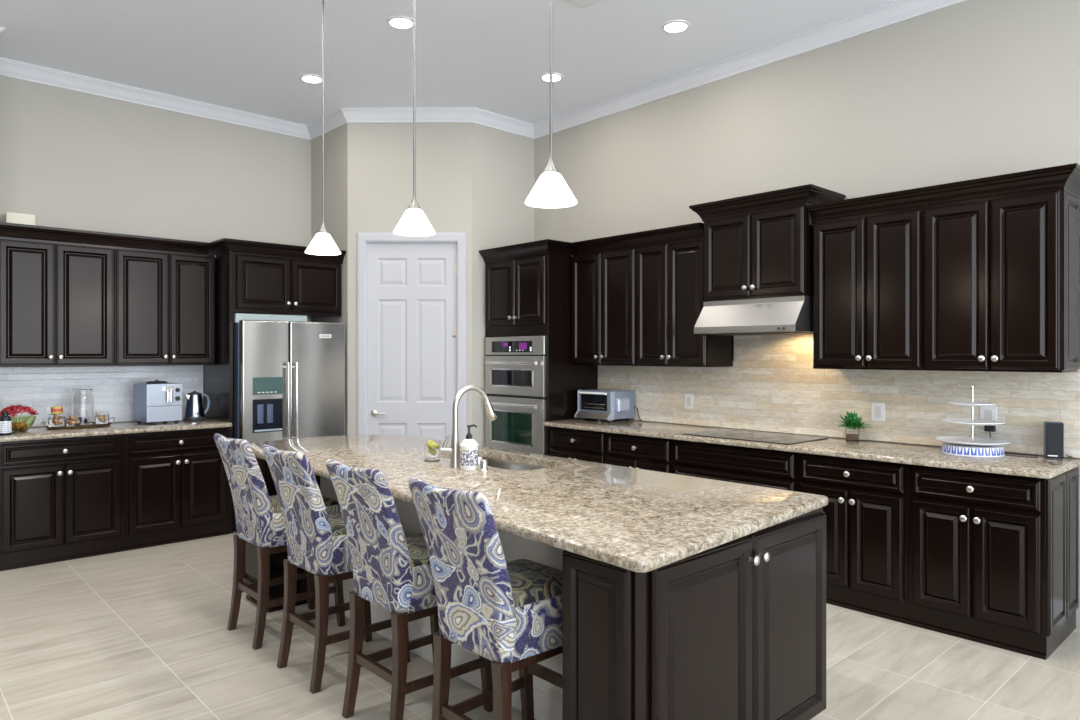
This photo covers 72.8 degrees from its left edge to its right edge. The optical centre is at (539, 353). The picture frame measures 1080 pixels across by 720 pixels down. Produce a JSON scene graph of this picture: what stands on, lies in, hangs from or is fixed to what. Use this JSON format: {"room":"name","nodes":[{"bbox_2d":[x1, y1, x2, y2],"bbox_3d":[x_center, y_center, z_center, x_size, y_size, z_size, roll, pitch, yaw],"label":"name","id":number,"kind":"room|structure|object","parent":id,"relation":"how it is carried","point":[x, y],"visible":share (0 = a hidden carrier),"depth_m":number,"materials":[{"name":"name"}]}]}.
{"room":"kitchen","nodes":[
{"label":"kitchen","id":0,"kind":"room"},
{"bbox_2d":[0,75,310,426],"bbox_3d":[-3.267,-0.360,6.265,2.715,3.660,0.120,0,0,-43],"label":"wall","id":1,"kind":"structure","parent":0,"point":[70,159],"depth_m":6.14,"materials":[{"name":"paint"}]},
{"bbox_2d":[0,222,116,366],"bbox_3d":[-3.666,-0.417,5.538,0.742,1.022,0.400,0,0,-43],"label":"upper cabinet","id":2,"kind":"object","parent":1,"relation":"attached to","point":[57,284],"visible":1,"depth_m":5.42,"materials":[{"name":"brown wood"}]},
{"bbox_2d":[4,212,34,224],"bbox_3d":[-3.894,-0.932,5.483,0.177,0.220,0.140,0,0,-43],"label":"air vent","id":3,"kind":"object","parent":2,"relation":"on","point":[9,217],"visible":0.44,"depth_m":5.43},
{"bbox_2d":[0,365,202,426],"bbox_3d":[-3.549,0.302,5.915,1.584,0.505,0.012,0,0,-43],"label":"backsplash","id":4,"kind":"structure","parent":1,"relation":"attached to","point":[40,389],"depth_m":5.86,"materials":[{"name":"tile"}]},
{"bbox_2d":[114,234,214,365],"bbox_3d":[-3.115,-0.417,6.047,0.755,1.022,0.400,0,0,-43],"label":"upper cabinet","id":5,"kind":"object","parent":1,"relation":"attached to","point":[164,288],"visible":0.96,"depth_m":5.91,"materials":[{"name":"brown wood"}]},
{"bbox_2d":[311,123,347,434],"bbox_3d":[-1.985,-0.360,6.951,0.100,3.660,0.850,0,0,-43],"label":"wall","id":6,"kind":"structure","parent":0,"point":[335,140],"depth_m":6.77,"materials":[{"name":"paint"}]},
{"bbox_2d":[348,122,471,434],"bbox_3d":[-1.173,-0.360,6.648,1.121,3.660,0.100,0,0,1],"label":"wall","id":7,"kind":"structure","parent":0,"point":[380,155],"depth_m":6.60,"materials":[{"name":"paint"}]},
{"bbox_2d":[357,232,466,442],"bbox_3d":[-1.155,0.189,6.635,0.990,2.562,0.127,0,0,1],"label":"door","id":8,"kind":"structure","parent":7,"relation":"in","point":[412,290],"depth_m":6.63,"materials":[{"name":"paint"}]},
{"bbox_2d":[0,0,893,124],"bbox_3d":[-0.335,-2.240,1.358,8.550,0.100,11.450,0,0,-43],"label":"ceiling","id":9,"kind":"structure","parent":0,"point":[250,56],"depth_m":5.20,"materials":[{"name":"paint"}]},
{"bbox_2d":[299,74,321,83],"bbox_3d":[-1.815,-2.185,5.830,0.192,0.008,0.192,0,0,-43],"label":"recessed light","id":10,"kind":"object","parent":9,"relation":"in","point":[308,78],"visible":0.97,"depth_m":5.81,"materials":[{"name":"white plastic"}]},
{"bbox_2d":[305,0,340,254],"bbox_3d":[-1.246,-1.385,4.211,0.202,1.609,0.202,0,0,-43],"label":"pendant lamp","id":11,"kind":"object","parent":9,"relation":"hanging from","point":[322,243],"visible":1,"depth_m":4.21,"materials":[{"name":"white glass"}]},
{"bbox_2d":[386,16,412,29],"bbox_3d":[-0.917,-2.185,4.842,0.192,0.008,0.192,0,0,-43],"label":"recessed light","id":12,"kind":"object","parent":9,"relation":"in","point":[397,22],"visible":0.94,"depth_m":4.83,"materials":[{"name":"white plastic"}]},
{"bbox_2d":[393,0,435,235],"bbox_3d":[-0.602,-1.385,3.513,0.202,1.609,0.202,0,0,-43],"label":"pendant lamp","id":13,"kind":"object","parent":9,"relation":"hanging from","point":[413,222],"visible":1,"depth_m":3.51,"materials":[{"name":"white glass"}]},
{"bbox_2d":[525,0,576,207],"bbox_3d":[0.042,-1.385,2.815,0.202,1.609,0.202,0,0,-43],"label":"pendant lamp","id":14,"kind":"object","parent":9,"relation":"hanging from","point":[550,190],"visible":1,"depth_m":2.81,"materials":[{"name":"white glass"}]},
{"bbox_2d":[539,73,563,81],"bbox_3d":[0.091,-2.185,5.799,0.192,0.008,0.192,0,0,-43],"label":"recessed light","id":15,"kind":"object","parent":9,"relation":"in","point":[557,77],"visible":0.7,"depth_m":5.79,"materials":[{"name":"white plastic"}]},
{"bbox_2d":[564,0,601,8],"bbox_3d":[0.260,-2.183,4.349,0.406,0.014,0.400,0,0,-43],"label":"ceiling vent","id":16,"kind":"object","parent":9,"relation":"in","point":[582,4],"visible":1,"depth_m":4.54,"materials":[{"name":"white plastic"}]},
{"bbox_2d":[661,20,689,32],"bbox_3d":[0.907,-2.185,4.900,0.192,0.008,0.192,0,0,-43],"label":"recessed light","id":17,"kind":"object","parent":9,"relation":"in","point":[675,26],"visible":1,"depth_m":4.89,"materials":[{"name":"white plastic"}]},
{"bbox_2d":[472,122,533,445],"bbox_3d":[-0.367,-0.360,6.886,0.760,3.660,0.100,0,0,-43],"label":"wall","id":18,"kind":"structure","parent":0,"point":[502,161],"depth_m":6.74,"materials":[{"name":"paint"}]},
{"bbox_2d":[0,529,1079,719],"bbox_3d":[-0.335,1.500,1.358,8.550,0.060,11.450,0,0,-43],"label":"floor","id":19,"kind":"structure","parent":0,"point":[143,633],"depth_m":3.47,"materials":[{"name":"tile"}]},
{"bbox_2d":[0,434,124,570],"bbox_3d":[-3.578,1.031,5.420,0.770,0.878,0.693,0,0,-43],"label":"base cabinet","id":20,"kind":"object","parent":19,"relation":"on","point":[62,499],"visible":0.98,"depth_m":5.18,"materials":[{"name":"brown wood"}]},
{"bbox_2d":[0,418,231,441],"bbox_3d":[-3.308,0.573,5.669,1.567,0.034,0.695,0,0,-43],"label":"countertop","id":21,"kind":"structure","parent":20,"relation":"on","point":[39,432],"depth_m":5.47,"materials":[{"name":"stone"}]},
{"bbox_2d":[0,411,11,435],"bbox_3d":[-3.658,0.473,5.014,0.073,0.165,0.073,0,0,-43],"label":"bottle","id":22,"kind":"object","parent":21,"relation":"on","point":[5,420],"visible":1,"depth_m":4.99,"materials":[{"name":"black glass"}]},
{"bbox_2d":[0,404,38,432],"bbox_3d":[-3.704,0.455,5.197,0.269,0.202,0.257,0,0,-43],"label":"flower arrangement","id":23,"kind":"object","parent":21,"relation":"on","point":[20,424],"visible":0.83,"depth_m":5.16,"materials":[{"name":"red plant"}]},
{"bbox_2d":[10,416,35,432],"bbox_3d":[-3.701,0.500,5.198,0.216,0.111,0.216,0,0,-43],"label":"bowl","id":24,"kind":"object","parent":21,"relation":"on","point":[20,424],"depth_m":5.15,"materials":[{"name":"multicoloured glass"}]},
{"bbox_2d":[42,417,114,428],"bbox_3d":[-3.504,0.524,5.577,0.282,0.064,0.486,0,0,39],"label":"serving tray","id":25,"kind":"object","parent":21,"relation":"on","point":[109,423],"visible":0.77,"depth_m":5.46,"materials":[{"name":"brown wood"}]},
{"bbox_2d":[48,413,65,426],"bbox_3d":[-3.609,0.495,5.474,0.110,0.102,0.110,0,0,-43],"label":"glass jar","id":26,"kind":"object","parent":25,"relation":"on","point":[54,420],"visible":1,"depth_m":5.43,"materials":[{"name":"clear glass"}]},
{"bbox_2d":[51,406,62,413],"bbox_3d":[-3.609,0.418,5.474,0.077,0.050,0.077,0,0,-43],"label":"tin","id":27,"kind":"object","parent":26,"relation":"on","point":[55,409],"visible":1,"depth_m":5.45,"materials":[{"name":"yellow metal"}]},
{"bbox_2d":[65,416,79,425],"bbox_3d":[-3.497,0.503,5.488,0.094,0.086,0.094,0,0,-43],"label":"glass jar","id":28,"kind":"object","parent":25,"relation":"on","point":[71,420],"visible":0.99,"depth_m":5.45,"materials":[{"name":"clear glass"}]},
{"bbox_2d":[72,389,93,425],"bbox_3d":[-3.514,0.407,5.632,0.144,0.279,0.144,0,0,-43],"label":"glass jar","id":29,"kind":"object","parent":25,"relation":"on","point":[82,399],"visible":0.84,"depth_m":5.58,"materials":[{"name":"clear glass"}]},
{"bbox_2d":[95,411,108,424],"bbox_3d":[-3.394,0.497,5.679,0.096,0.099,0.096,0,0,-43],"label":"glass jar","id":30,"kind":"object","parent":25,"relation":"on","point":[100,417],"visible":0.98,"depth_m":5.64,"materials":[{"name":"clear glass"}]},
{"bbox_2d":[134,380,181,424],"bbox_3d":[-3.074,0.382,5.907,0.336,0.348,0.264,0,0,43],"label":"coffee machine","id":31,"kind":"object","parent":21,"relation":"on","point":[154,401],"visible":1,"depth_m":5.81,"materials":[{"name":"silver metal"}]},
{"bbox_2d":[184,391,209,420],"bbox_3d":[-2.882,0.432,6.149,0.194,0.248,0.168,0,0,-15],"label":"kettle","id":32,"kind":"object","parent":21,"relation":"on","point":[194,409],"visible":1,"depth_m":6.09,"materials":[{"name":"grey metal"}]},
{"bbox_2d":[124,427,229,550],"bbox_3d":[-3.013,1.031,5.941,0.763,0.878,0.693,0,0,-43],"label":"base cabinet","id":33,"kind":"object","parent":19,"relation":"on","point":[177,483],"visible":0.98,"depth_m":5.68,"materials":[{"name":"brown wood"}]},
{"bbox_2d":[204,238,345,533],"bbox_3d":[-2.384,0.269,6.513,1.077,2.402,0.705,0,0,-43],"label":"tall cabinet","id":34,"kind":"object","parent":19,"relation":"on","point":[252,277],"visible":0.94,"depth_m":6.19,"materials":[{"name":"brown wood"}]},
{"bbox_2d":[214,433,344,649],"bbox_3d":[-1.392,0.945,3.916,0.568,1.050,0.406,0,0,-43],"label":"counter stool","id":35,"kind":"object","parent":19,"relation":"on","point":[259,518],"visible":0.77,"depth_m":3.74,"materials":[{"name":"fabric"}]},
{"bbox_2d":[233,313,344,530],"bbox_3d":[-2.299,0.567,6.481,0.915,1.806,0.807,0,0,-43],"label":"refrigerator","id":36,"kind":"object","parent":19,"relation":"on","point":[289,370],"visible":0.63,"depth_m":6.17,"materials":[{"name":"metal"}]},
{"bbox_2d":[262,444,409,693],"bbox_3d":[-0.958,0.945,3.446,0.568,1.050,0.406,0,0,-43],"label":"counter stool","id":37,"kind":"object","parent":19,"relation":"on","point":[317,540],"visible":0.77,"depth_m":3.27,"materials":[{"name":"fabric"}]},
{"bbox_2d":[326,459,492,719],"bbox_3d":[-0.526,0.945,2.978,0.568,1.050,0.406,0,0,-43],"label":"counter stool","id":38,"kind":"object","parent":19,"relation":"on","point":[392,571],"visible":0.73,"depth_m":2.81,"materials":[{"name":"fabric"}]},
{"bbox_2d":[408,477,561,719],"bbox_3d":[-0.119,0.945,2.537,0.568,1.050,0.406,0,0,-43],"label":"counter stool","id":39,"kind":"object","parent":19,"relation":"on","point":[509,614],"visible":0.85,"depth_m":2.39,"materials":[{"name":"fabric"}]},
{"bbox_2d":[243,458,825,719],"bbox_3d":[-0.366,1.030,3.583,1.148,0.879,3.182,0,0,-43],"label":"kitchen island","id":40,"kind":"object","parent":19,"relation":"on","point":[735,629],"visible":0.57,"depth_m":2.36,"materials":[{"name":"brown wood"}]},
{"bbox_2d":[250,434,828,572],"bbox_3d":[-0.417,0.573,3.629,1.250,0.034,3.390,0,0,-43],"label":"island countertop","id":41,"kind":"structure","parent":40,"relation":"on","point":[633,519],"depth_m":2.84,"materials":[{"name":"stone"}]},
{"bbox_2d":[424,440,439,461],"bbox_3d":[-0.561,0.502,3.816,0.086,0.107,0.086,0,0,-43],"label":"drinking glass","id":42,"kind":"object","parent":41,"relation":"on","point":[431,447],"visible":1,"depth_m":3.78,"materials":[{"name":"clear glass"}]},
{"bbox_2d":[441,385,496,467],"bbox_3d":[-0.356,0.355,3.681,0.314,0.402,0.087,0,0,-40],"label":"faucet","id":43,"kind":"object","parent":41,"relation":"on","point":[454,451],"visible":0.99,"depth_m":3.60,"materials":[{"name":"silver metal"}]},
{"bbox_2d":[460,424,478,469],"bbox_3d":[-0.343,0.448,3.542,0.092,0.216,0.092,0,0,-43],"label":"soap dispenser","id":44,"kind":"object","parent":41,"relation":"on","point":[469,446],"visible":1,"depth_m":3.51,"materials":[{"name":"white ceramic"}]},
{"bbox_2d":[460,439,478,469],"bbox_3d":[-0.343,0.483,3.542,0.092,0.146,0.092,0,0,-43],"label":"bottle","id":45,"kind":"object","parent":44,"relation":"attached to","point":[468,447],"depth_m":3.51,"materials":[{"name":"white ceramic"}]},
{"bbox_2d":[479,459,487,470],"bbox_3d":[-0.269,0.530,3.503,0.044,0.052,0.044,0,0,-43],"label":"air gap cap","id":46,"kind":"object","parent":41,"relation":"on","point":[483,463],"visible":1,"depth_m":3.49,"materials":[{"name":"silver metal"}]},
{"bbox_2d":[478,457,548,469],"bbox_3d":[-0.214,0.697,3.844,0.390,0.211,0.760,0,0,-43],"label":"sink","id":47,"kind":"object","parent":41,"relation":"in","point":[492,462],"visible":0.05,"depth_m":4.06,"materials":[{"name":"metal"}]},
{"bbox_2d":[479,239,597,455],"bbox_3d":[0.006,0.267,6.533,0.686,2.406,0.910,0,0,-43],"label":"tall cabinet","id":48,"kind":"object","parent":19,"relation":"on","point":[528,286],"visible":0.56,"depth_m":6.22,"materials":[{"name":"brown wood"}]},
{"bbox_2d":[485,336,545,454],"bbox_3d":[-0.067,0.444,6.516,0.552,1.192,0.780,0,0,-43],"label":"double oven","id":49,"kind":"object","parent":48,"relation":"in","point":[515,367],"visible":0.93,"depth_m":6.32,"materials":[{"name":"grey metal"}]},
{"bbox_2d":[549,426,605,463],"bbox_3d":[0.492,1.031,6.024,0.659,0.878,0.633,0,0,-43],"label":"base cabinet","id":50,"kind":"object","parent":19,"relation":"on","point":[584,445],"visible":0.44,"depth_m":5.80,"materials":[{"name":"brown wood"}]},
{"bbox_2d":[606,432,671,472],"bbox_3d":[0.918,1.031,5.562,0.659,0.878,0.620,0,0,-43],"label":"base cabinet","id":51,"kind":"object","parent":19,"relation":"on","point":[632,451],"visible":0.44,"depth_m":5.34,"materials":[{"name":"brown wood"}]},
{"bbox_2d":[672,439,797,491],"bbox_3d":[1.449,1.031,4.987,0.659,0.878,0.942,0,0,-43],"label":"base cabinet","id":52,"kind":"object","parent":19,"relation":"on","point":[776,469],"visible":0.06,"depth_m":4.75,"materials":[{"name":"brown wood"}]},
{"bbox_2d":[543,418,1079,478],"bbox_3d":[1.460,0.573,4.966,0.672,0.034,3.508,0,0,-43],"label":"countertop","id":53,"kind":"structure","parent":52,"relation":"on","point":[1039,466],"depth_m":4.31,"materials":[{"name":"stone"}]},
{"bbox_2d":[574,389,641,421],"bbox_3d":[0.575,0.429,6.134,0.359,0.254,0.463,0,0,-43],"label":"toaster oven","id":54,"kind":"object","parent":53,"relation":"on","point":[604,404],"visible":1,"depth_m":6.05,"materials":[{"name":"grey metal"}]},
{"bbox_2d":[683,429,827,444],"bbox_3d":[1.440,0.552,4.938,0.515,0.007,0.795,0,0,-43],"label":"cooktop","id":55,"kind":"object","parent":53,"relation":"in","point":[756,436],"visible":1,"depth_m":4.88,"materials":[{"name":"black glass"}]},
{"bbox_2d":[835,410,873,441],"bbox_3d":[2.006,0.455,4.673,0.239,0.203,0.242,0,0,27],"label":"potted plant","id":56,"kind":"object","parent":53,"relation":"on","point":[852,424],"visible":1,"depth_m":4.65,"materials":[{"name":"green plant"}]},
{"bbox_2d":[935,384,1010,456],"bbox_3d":[2.413,0.363,4.091,0.364,0.386,0.364,0,0,-43],"label":"tiered tray","id":57,"kind":"object","parent":53,"relation":"on","point":[972,446],"visible":1,"depth_m":4.05,"materials":[{"name":"white ceramic"}]},
{"bbox_2d":[1044,421,1071,458],"bbox_3d":[2.795,0.461,3.938,0.140,0.190,0.105,0,0,27],"label":"speaker","id":58,"kind":"object","parent":53,"relation":"on","point":[1053,431],"visible":1,"depth_m":3.91},
{"bbox_2d":[1046,423,1063,457],"bbox_3d":[2.746,0.461,3.909,0.078,0.184,0.006,0,0,27],"label":"grille","id":59,"kind":"object","parent":58,"relation":"attached to","point":[1054,431],"depth_m":3.91,"materials":[{"name":"plastic"}]},
{"bbox_2d":[798,453,908,623],"bbox_3d":[1.986,1.031,4.404,0.659,0.878,0.638,0,0,-43],"label":"base cabinet","id":60,"kind":"object","parent":19,"relation":"on","point":[867,510],"visible":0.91,"depth_m":4.14,"materials":[{"name":"brown wood"}]},
{"bbox_2d":[908,464,1078,659],"bbox_3d":[2.423,1.031,3.931,0.659,0.878,0.646,0,0,-43],"label":"base cabinet","id":61,"kind":"object","parent":19,"relation":"on","point":[994,557],"visible":0.95,"depth_m":3.70,"materials":[{"name":"brown wood"}]},
{"bbox_2d":[534,0,1079,628],"bbox_3d":[2.726,-0.360,4.183,0.120,3.660,11.450,0,0,-43],"label":"wall","id":62,"kind":"structure","parent":0,"point":[969,89],"depth_m":4.79,"materials":[{"name":"paint"}]},
{"bbox_2d":[0,0,966,139],"bbox_3d":[0.352,-2.137,3.953,13.544,0.106,6.099,0,0,9],"label":"trim","id":63,"kind":"structure","parent":62,"relation":"attached to","point":[895,11],"depth_m":5.99,"materials":[{"name":"white paint"}]},
{"bbox_2d":[572,233,635,365],"bbox_3d":[0.609,-0.421,6.082,0.408,1.030,0.704,0,0,-43],"label":"upper cabinet","id":64,"kind":"object","parent":62,"relation":"attached to","point":[603,269],"visible":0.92,"depth_m":5.95,"materials":[{"name":"brown wood"}]},
{"bbox_2d":[630,222,732,366],"bbox_3d":[1.072,-0.421,5.580,0.408,1.030,0.661,0,0,-43],"label":"upper cabinet","id":65,"kind":"object","parent":62,"relation":"attached to","point":[670,301],"visible":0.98,"depth_m":5.45,"materials":[{"name":"brown wood"}]},
{"bbox_2d":[689,184,845,301],"bbox_3d":[1.540,-0.711,5.021,0.478,0.678,0.912,0,0,-43],"label":"upper cabinet","id":66,"kind":"object","parent":62,"relation":"attached to","point":[760,245],"visible":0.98,"depth_m":4.84,"materials":[{"name":"brown wood"}]},
{"bbox_2d":[694,296,812,335],"bbox_3d":[1.516,-0.251,4.999,0.535,0.234,0.756,0,0,-43],"label":"range hood","id":67,"kind":"object","parent":66,"relation":"attached to","point":[793,315],"visible":0.91,"depth_m":4.81,"materials":[{"name":"metal"}]},
{"bbox_2d":[598,334,1079,457],"bbox_3d":[1.704,0.113,5.192,0.012,0.885,3.510,0,0,-43],"label":"backsplash","id":68,"kind":"structure","parent":62,"relation":"attached to","point":[772,384],"depth_m":4.89,"materials":[{"name":"tile"}]},
{"bbox_2d":[685,394,692,408],"bbox_3d":[1.170,0.372,5.756,0.008,0.118,0.080,0,0,-43],"label":"outlet plate","id":69,"kind":"object","parent":68,"relation":"attached to","point":[688,397],"visible":1,"depth_m":5.75,"materials":[{"name":"white plastic"}]},
{"bbox_2d":[687,397,690,405],"bbox_3d":[1.168,0.372,5.754,0.002,0.076,0.035,0,0,-43],"label":"socket","id":70,"kind":"object","parent":69,"relation":"attached to","point":[688,398],"depth_m":5.75,"materials":[{"name":"white plastic"}]},
{"bbox_2d":[871,402,884,421],"bbox_3d":[2.160,0.369,4.683,0.008,0.120,0.084,0,0,-43],"label":"outlet plate","id":71,"kind":"object","parent":68,"relation":"attached to","point":[877,408],"visible":1,"depth_m":4.68,"materials":[{"name":"white plastic"}]},
{"bbox_2d":[875,406,880,417],"bbox_3d":[2.158,0.369,4.681,0.002,0.077,0.037,0,0,-43],"label":"socket","id":72,"kind":"object","parent":71,"relation":"attached to","point":[877,408],"depth_m":4.68,"materials":[{"name":"white plastic"}]},
{"bbox_2d":[980,406,996,428],"bbox_3d":[2.583,0.363,4.225,0.008,0.130,0.086,0,0,-43],"label":"outlet plate","id":73,"kind":"object","parent":68,"relation":"attached to","point":[986,412],"visible":0.7,"depth_m":4.22,"materials":[{"name":"white plastic"}]},
{"bbox_2d":[984,410,991,419],"bbox_3d":[2.581,0.363,4.223,0.002,0.083,0.038,0,0,-43],"label":"socket","id":74,"kind":"object","parent":73,"relation":"attached to","point":[987,413],"depth_m":4.22,"materials":[{"name":"white plastic"}]},
{"bbox_2d":[984,425,1037,455],"bbox_3d":[2.622,0.482,4.098,0.061,0.146,0.278,0,0,-28],"label":"power adapter","id":75,"kind":"object","parent":74,"relation":"in","point":[991,428],"visible":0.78,"depth_m":4.18,"materials":[{"name":"black plastic"}]},
{"bbox_2d":[807,188,923,369],"bbox_3d":[2.057,-0.421,4.512,0.408,1.030,0.662,0,0,-43],"label":"upper cabinet","id":76,"kind":"object","parent":62,"relation":"attached to","point":[868,251],"visible":0.98,"depth_m":4.38,"materials":[{"name":"brown wood"}]},
{"bbox_2d":[918,163,1079,372],"bbox_3d":[2.531,-0.421,3.999,0.408,1.030,0.734,0,0,-43],"label":"upper cabinet","id":77,"kind":"object","parent":62,"relation":"attached to","point":[1002,252],"visible":1,"depth_m":3.87,"materials":[{"name":"brown wood"}]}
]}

